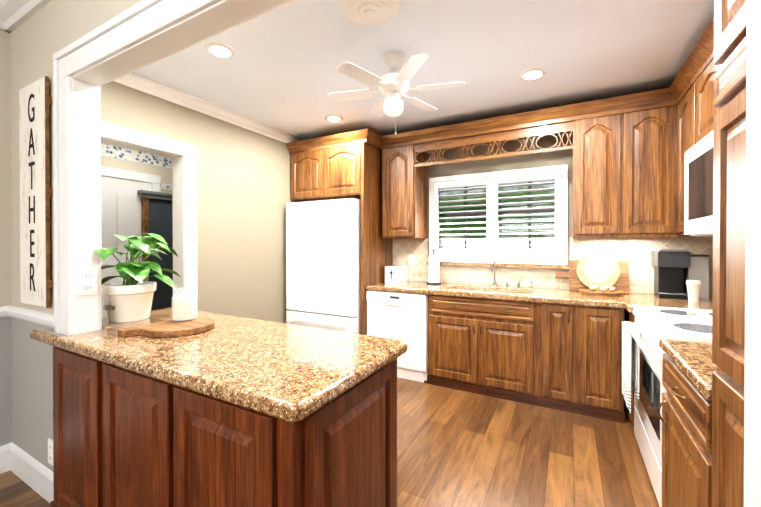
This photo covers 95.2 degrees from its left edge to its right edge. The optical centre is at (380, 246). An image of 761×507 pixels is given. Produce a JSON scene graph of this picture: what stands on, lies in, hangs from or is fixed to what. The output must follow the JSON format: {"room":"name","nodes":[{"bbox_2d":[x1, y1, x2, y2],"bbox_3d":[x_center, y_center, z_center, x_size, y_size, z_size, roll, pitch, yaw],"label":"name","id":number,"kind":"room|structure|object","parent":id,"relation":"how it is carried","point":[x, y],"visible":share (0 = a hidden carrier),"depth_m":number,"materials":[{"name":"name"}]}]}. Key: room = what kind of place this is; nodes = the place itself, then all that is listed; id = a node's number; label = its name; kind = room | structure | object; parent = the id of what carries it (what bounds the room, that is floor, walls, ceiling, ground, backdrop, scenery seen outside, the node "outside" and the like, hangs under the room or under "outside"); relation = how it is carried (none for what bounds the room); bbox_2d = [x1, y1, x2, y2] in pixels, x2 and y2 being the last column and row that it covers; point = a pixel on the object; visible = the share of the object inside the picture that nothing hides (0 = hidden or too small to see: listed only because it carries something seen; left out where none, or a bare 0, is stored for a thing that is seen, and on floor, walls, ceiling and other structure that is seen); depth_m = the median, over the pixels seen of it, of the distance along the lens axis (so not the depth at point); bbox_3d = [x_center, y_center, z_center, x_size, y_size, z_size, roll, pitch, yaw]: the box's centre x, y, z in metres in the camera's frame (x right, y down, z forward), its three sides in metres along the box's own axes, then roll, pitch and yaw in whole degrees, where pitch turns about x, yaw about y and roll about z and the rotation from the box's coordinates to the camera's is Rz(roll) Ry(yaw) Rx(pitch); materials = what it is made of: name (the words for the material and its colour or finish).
{"room":"kitchen","nodes":[
{"label":"kitchen","id":0,"kind":"room"},
{"bbox_2d":[10,0,141,471],"bbox_3d":[0.454,-0.106,0.692,6.320,2.890,0.099,0,0,28],"label":"wall","id":1,"kind":"structure","parent":0,"point":[41,37],"depth_m":1.91,"materials":[{"name":"grey paint"}]},
{"bbox_2d":[0,0,51,32],"bbox_3d":[0.400,-1.335,0.586,6.020,0.130,0.130,0,0,28],"label":"crown molding","id":2,"kind":"structure","parent":1,"relation":"attached to","point":[14,14],"depth_m":1.87,"materials":[{"name":"white wood"}]},
{"bbox_2d":[8,443,53,502],"bbox_3d":[-1.905,1.254,1.916,0.655,0.157,0.016,0,0,28],"label":"baseboard","id":3,"kind":"structure","parent":1,"relation":"attached to","point":[34,474],"depth_m":1.92,"materials":[{"name":"white wood"}]},
{"bbox_2d":[19,76,52,307],"bbox_3d":[-1.865,-0.283,1.877,0.352,1.190,0.027,0,0,28],"label":"gather sign","id":4,"kind":"object","parent":1,"relation":"attached to","point":[36,191],"visible":1,"depth_m":1.85,"materials":[{"name":"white wood"}]},
{"bbox_2d":[48,438,52,465],"bbox_3d":[-1.718,1.073,1.813,0.078,0.125,0.009,0,0,28],"label":"outlet","id":5,"kind":"object","parent":1,"relation":"attached to","point":[50,451],"visible":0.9,"depth_m":1.81,"materials":[{"name":"white plastic"}]},
{"bbox_2d":[78,270,96,295],"bbox_3d":[-1.465,0.178,1.739,0.009,0.125,0.078,0,0,28],"label":"outlet","id":6,"kind":"object","parent":1,"relation":"attached to","point":[87,282],"visible":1,"depth_m":1.74,"materials":[{"name":"white plastic"}]},
{"bbox_2d":[53,0,760,506],"bbox_3d":[-0.414,0.191,1.165,2.676,2.291,0.160,0,0,28],"label":"trim","id":7,"kind":"structure","parent":1,"relation":"attached to","point":[131,40],"depth_m":1.49,"materials":[{"name":"white"}]},
{"bbox_2d":[101,143,171,193],"bbox_3d":[-3.087,-0.065,3.945,0.153,2.770,3.880,0,0,28],"label":"wall","id":8,"kind":"structure","parent":0,"point":[117,157],"depth_m":4.13,"materials":[{"name":"paint"}]},
{"bbox_2d":[101,166,160,317],"bbox_3d":[-3.010,0.220,3.888,0.044,2.200,1.050,0,0,28],"label":"hall door","id":9,"kind":"structure","parent":8,"relation":"in","point":[121,207],"depth_m":3.94,"materials":[{"name":"white wood"}]},
{"bbox_2d":[137,190,172,310],"bbox_3d":[-2.580,0.324,4.520,0.090,1.985,1.020,0,0,28],"label":"chalkboard","id":10,"kind":"object","parent":8,"relation":"attached to","point":[157,218],"visible":0.19,"depth_m":4.29,"materials":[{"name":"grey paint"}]},
{"bbox_2d":[161,183,171,189],"bbox_3d":[-2.608,-0.767,4.224,0.415,0.070,0.312,0,0,28],"label":"hooks","id":11,"kind":"object","parent":8,"relation":"attached to","point":[166,186],"visible":0.27,"depth_m":4.21,"materials":[{"name":"white"}]},
{"bbox_2d":[0,29,300,445],"bbox_3d":[-2.501,-0.112,1.694,0.170,2.890,6.980,0,0,28],"label":"wall","id":12,"kind":"structure","parent":0,"point":[243,186],"depth_m":3.31,"materials":[{"name":"beige paint"}]},
{"bbox_2d":[0,444,7,473],"bbox_3d":[-3.118,1.263,0.410,0.016,0.157,3.820,0,0,28],"label":"baseboard","id":13,"kind":"structure","parent":12,"relation":"attached to","point":[3,449],"depth_m":2.05,"materials":[{"name":"white wood"}]},
{"bbox_2d":[101,121,196,310],"bbox_3d":[-1.961,0.217,2.671,0.190,2.220,1.050,0,0,28],"label":"trim","id":14,"kind":"structure","parent":12,"relation":"attached to","point":[182,155],"depth_m":3.01,"materials":[{"name":"white"}]},
{"bbox_2d":[114,72,302,142],"bbox_3d":[-1.442,-1.254,3.372,0.085,0.085,2.820,0,0,28],"label":"crown molding","id":15,"kind":"structure","parent":12,"relation":"attached to","point":[133,80],"depth_m":3.03,"materials":[{"name":"white wood"}]},
{"bbox_2d":[0,377,658,506],"bbox_3d":[-0.720,1.389,0.823,8.500,0.100,7.130,0,0,28],"label":"floor","id":16,"kind":"structure","parent":0,"point":[457,448],"depth_m":2.20,"materials":[{"name":"brown wood"}]},
{"bbox_2d":[50,346,396,506],"bbox_3d":[-0.809,0.901,1.642,1.680,0.865,0.680,0,0,28],"label":"kitchen island","id":17,"kind":"object","parent":16,"relation":"on","point":[122,437],"visible":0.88,"depth_m":1.24,"materials":[{"name":"brown wood"}]},
{"bbox_2d":[30,308,406,421],"bbox_3d":[-0.829,0.444,1.661,1.785,0.050,0.740,0,0,28],"label":"island countertop","id":18,"kind":"structure","parent":17,"relation":"on","point":[290,372],"depth_m":1.33,"materials":[{"name":"stone"}]},
{"bbox_2d":[101,281,156,322],"bbox_3d":[-1.444,0.312,1.999,0.264,0.206,0.264,0,0,28],"label":"plant pot","id":19,"kind":"object","parent":18,"relation":"on","point":[128,303],"visible":0.98,"depth_m":1.91,"materials":[{"name":"white ceramic"}]},
{"bbox_2d":[95,233,180,290],"bbox_3d":[-1.363,0.086,1.984,0.501,0.328,0.466,0,0,28],"label":"pothos","id":20,"kind":"object","parent":19,"relation":"in","point":[135,273],"visible":1,"depth_m":1.93,"materials":[{"name":"green plant"}]},
{"bbox_2d":[118,317,213,337],"bbox_3d":[-1.025,0.402,1.724,0.310,0.030,0.376,0,0,28],"label":"serving board","id":21,"kind":"object","parent":18,"relation":"on","point":[169,328],"visible":0.98,"depth_m":1.65,"materials":[{"name":"brown wood"}]},
{"bbox_2d":[171,287,195,321],"bbox_3d":[-1.044,0.302,1.845,0.114,0.166,0.114,0,0,28],"label":"candle jar","id":22,"kind":"object","parent":21,"relation":"on","point":[183,307],"visible":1,"depth_m":1.80,"materials":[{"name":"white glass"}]},
{"bbox_2d":[286,198,360,333],"bbox_3d":[-0.518,0.406,4.103,0.925,1.825,0.800,0,0,28],"label":"fridge","id":23,"kind":"object","parent":16,"relation":"on","point":[323,264],"visible":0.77,"depth_m":3.75,"materials":[{"name":"white metal"}]},
{"bbox_2d":[366,290,427,382],"bbox_3d":[0.288,0.890,3.776,0.668,0.861,0.632,0,0,28],"label":"dishwasher","id":24,"kind":"object","parent":16,"relation":"on","point":[398,316],"visible":0.69,"depth_m":3.46,"materials":[{"name":"white metal"}]},
{"bbox_2d":[286,18,713,422],"bbox_3d":[0.442,0.061,2.748,3.991,2.532,2.296,0,0,28],"label":"kitchen cabinets","id":25,"kind":"object","parent":16,"relation":"on","point":[563,357],"visible":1,"depth_m":2.97,"materials":[{"name":"brown wood"}]},
{"bbox_2d":[622,305,711,506],"bbox_3d":[1.802,0.787,1.881,0.738,1.090,0.940,0,0,28],"label":"range","id":26,"kind":"object","parent":16,"relation":"on","point":[647,330],"visible":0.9,"depth_m":1.99,"materials":[{"name":"white metal"}]},
{"bbox_2d":[629,0,746,506],"bbox_3d":[1.637,0.068,1.568,0.747,2.532,2.556,0,0,28],"label":"tall cabinet","id":27,"kind":"object","parent":16,"relation":"on","point":[702,451],"visible":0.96,"depth_m":0.99,"materials":[{"name":"brown wood"}]},
{"bbox_2d":[659,338,719,400],"bbox_3d":[1.449,0.447,1.170,0.698,0.050,0.630,0,0,28],"label":"countertop","id":28,"kind":"structure","parent":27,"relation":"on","point":[694,363],"depth_m":1.31,"materials":[{"name":"stone"}]},
{"bbox_2d":[684,131,712,235],"bbox_3d":[1.945,-0.349,1.798,0.427,0.563,0.934,0,0,28],"label":"microwave","id":29,"kind":"object","parent":27,"relation":"attached to","point":[698,192],"visible":0.19,"depth_m":2.02,"materials":[{"name":"white"}]},
{"bbox_2d":[134,0,713,139],"bbox_3d":[0.301,-1.366,2.480,4.000,0.150,2.914,0,0,28],"label":"ceiling","id":30,"kind":"structure","parent":0,"point":[279,71],"depth_m":2.38,"materials":[{"name":"white paint"}]},
{"bbox_2d":[204,42,235,57],"bbox_3d":[-1.050,-1.284,2.276,0.190,0.012,0.190,0,0,28],"label":"recessed light","id":31,"kind":"object","parent":30,"relation":"in","point":[219,50],"visible":1,"depth_m":2.26,"materials":[{"name":"white"}]},
{"bbox_2d":[324,115,342,121],"bbox_3d":[-0.468,-1.291,3.497,0.190,0.012,0.190,0,0,28],"label":"recessed light","id":32,"kind":"object","parent":30,"relation":"in","point":[334,118],"visible":1,"depth_m":3.48,"materials":[{"name":"white"}]},
{"bbox_2d":[339,0,400,25],"bbox_3d":[-0.056,-1.267,1.863,0.330,0.048,0.330,0,0,28],"label":"ceiling vent","id":33,"kind":"object","parent":30,"relation":"in","point":[371,12],"visible":1,"depth_m":1.86,"materials":[{"name":"white"}]},
{"bbox_2d":[328,51,465,133],"bbox_3d":[0.090,-1.022,2.366,0.922,0.536,0.922,0,0,28],"label":"fan","id":34,"kind":"object","parent":30,"relation":"hanging from","point":[393,86],"visible":1,"depth_m":2.31,"materials":[{"name":"white painted metal"},{"name":"white painted wood"},{"name":"frosted glass"}]},
{"bbox_2d":[519,67,546,79],"bbox_3d":[1.135,-1.286,2.594,0.190,0.012,0.190,0,0,28],"label":"recessed light","id":35,"kind":"object","parent":30,"relation":"in","point":[533,73],"visible":1,"depth_m":2.57,"materials":[{"name":"white"}]},
{"bbox_2d":[366,281,712,312],"bbox_3d":[1.253,0.435,3.167,2.946,0.050,0.793,0,0,28],"label":"countertop","id":36,"kind":"structure","parent":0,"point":[627,302],"depth_m":3.00,"materials":[{"name":"stone"}]},
{"bbox_2d":[385,265,407,282],"bbox_3d":[0.179,0.310,4.024,0.175,0.186,0.263,0,0,28],"label":"toaster","id":37,"kind":"object","parent":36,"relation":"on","point":[396,273],"visible":1,"depth_m":3.94,"materials":[{"name":"white metal"}]},
{"bbox_2d":[427,250,440,283],"bbox_3d":[0.587,0.216,3.827,0.156,0.377,0.156,0,0,28],"label":"paper towel holder","id":38,"kind":"object","parent":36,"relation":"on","point":[433,269],"visible":1,"depth_m":3.77,"materials":[{"name":"white paper"}]},
{"bbox_2d":[490,254,532,287],"bbox_3d":[1.296,0.239,3.445,0.395,0.336,0.212,0,0,28],"label":"faucet","id":39,"kind":"object","parent":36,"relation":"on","point":[507,282],"visible":1,"depth_m":3.52,"materials":[{"name":"silver metal"}]},
{"bbox_2d":[555,253,629,296],"bbox_3d":[1.863,0.230,3.069,0.575,0.358,0.364,0,0,28],"label":"cutting board","id":40,"kind":"object","parent":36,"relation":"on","point":[599,274],"visible":1,"depth_m":3.09,"materials":[{"name":"brown wood"}]},
{"bbox_2d":[651,249,708,299],"bbox_3d":[2.428,0.215,2.821,0.325,0.392,0.255,0,0,28],"label":"coffee maker","id":41,"kind":"object","parent":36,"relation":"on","point":[675,270],"visible":0.92,"depth_m":2.76,"materials":[{"name":"black plastic"}]},
{"bbox_2d":[686,280,701,301],"bbox_3d":[2.362,0.332,2.621,0.088,0.160,0.088,0,0,28],"label":"coffee cup","id":42,"kind":"object","parent":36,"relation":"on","point":[693,289],"visible":1,"depth_m":2.60,"materials":[{"name":"white paper"}]},
{"bbox_2d":[392,132,712,321],"bbox_3d":[1.031,-0.064,3.835,4.300,2.770,0.150,0,0,28],"label":"wall","id":43,"kind":"structure","parent":0,"point":[552,158],"depth_m":3.58,"materials":[{"name":"beige paint"}]},
{"bbox_2d":[426,262,569,268],"bbox_3d":[1.166,0.191,3.634,1.430,0.034,0.073,0,0,28],"label":"window sill","id":44,"kind":"structure","parent":43,"relation":"attached to","point":[508,265],"depth_m":3.52,"materials":[{"name":"wood"}]},
{"bbox_2d":[439,171,561,259],"bbox_3d":[1.216,-0.309,3.723,1.334,0.924,0.130,0,0,28],"label":"window unit","id":45,"kind":"structure","parent":43,"relation":"in","point":[538,236],"depth_m":3.69,"materials":[{"name":"white painted wood"},{"name":"clear glass"}]},
{"bbox_2d":[429,165,567,264],"bbox_3d":[1.172,-0.307,3.644,1.390,0.953,0.052,0,0,28],"label":"window shutters","id":46,"kind":"object","parent":45,"relation":"attached to","point":[491,180],"visible":0.96,"depth_m":3.60,"materials":[{"name":"white wood"}]},
{"bbox_2d":[393,236,712,296],"bbox_3d":[1.450,0.156,3.517,2.957,0.502,0.009,0,0,28],"label":"tile backsplash","id":47,"kind":"structure","parent":43,"relation":"attached to","point":[635,253],"depth_m":3.31,"materials":[{"name":"beige tile"}]},
{"bbox_2d":[409,254,414,264],"bbox_3d":[0.368,0.149,4.093,0.078,0.125,0.009,0,0,28],"label":"outlet","id":48,"kind":"object","parent":47,"relation":"attached to","point":[411,259],"visible":1,"depth_m":4.09,"materials":[{"name":"white plastic"}]},
{"bbox_3d":[-1.424,-0.085,-2.774,6.320,2.890,0.150,0,0,28],"label":"wall","id":49,"kind":"structure","parent":0,"visible":0},
{"bbox_2d":[0,306,5,317],"bbox_3d":[-3.114,0.396,0.402,0.026,0.070,3.820,0,0,28],"label":"trim","id":50,"kind":"structure","parent":49,"relation":"attached to","point":[2,309],"depth_m":2.04,"materials":[{"name":"white wood"}]},
{"bbox_2d":[5,305,53,328],"bbox_3d":[-1.907,0.387,1.906,0.655,0.070,0.026,0,0,28],"label":"trim","id":51,"kind":"structure","parent":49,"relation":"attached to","point":[35,317],"depth_m":1.90,"materials":[{"name":"white wood"}]}
]}

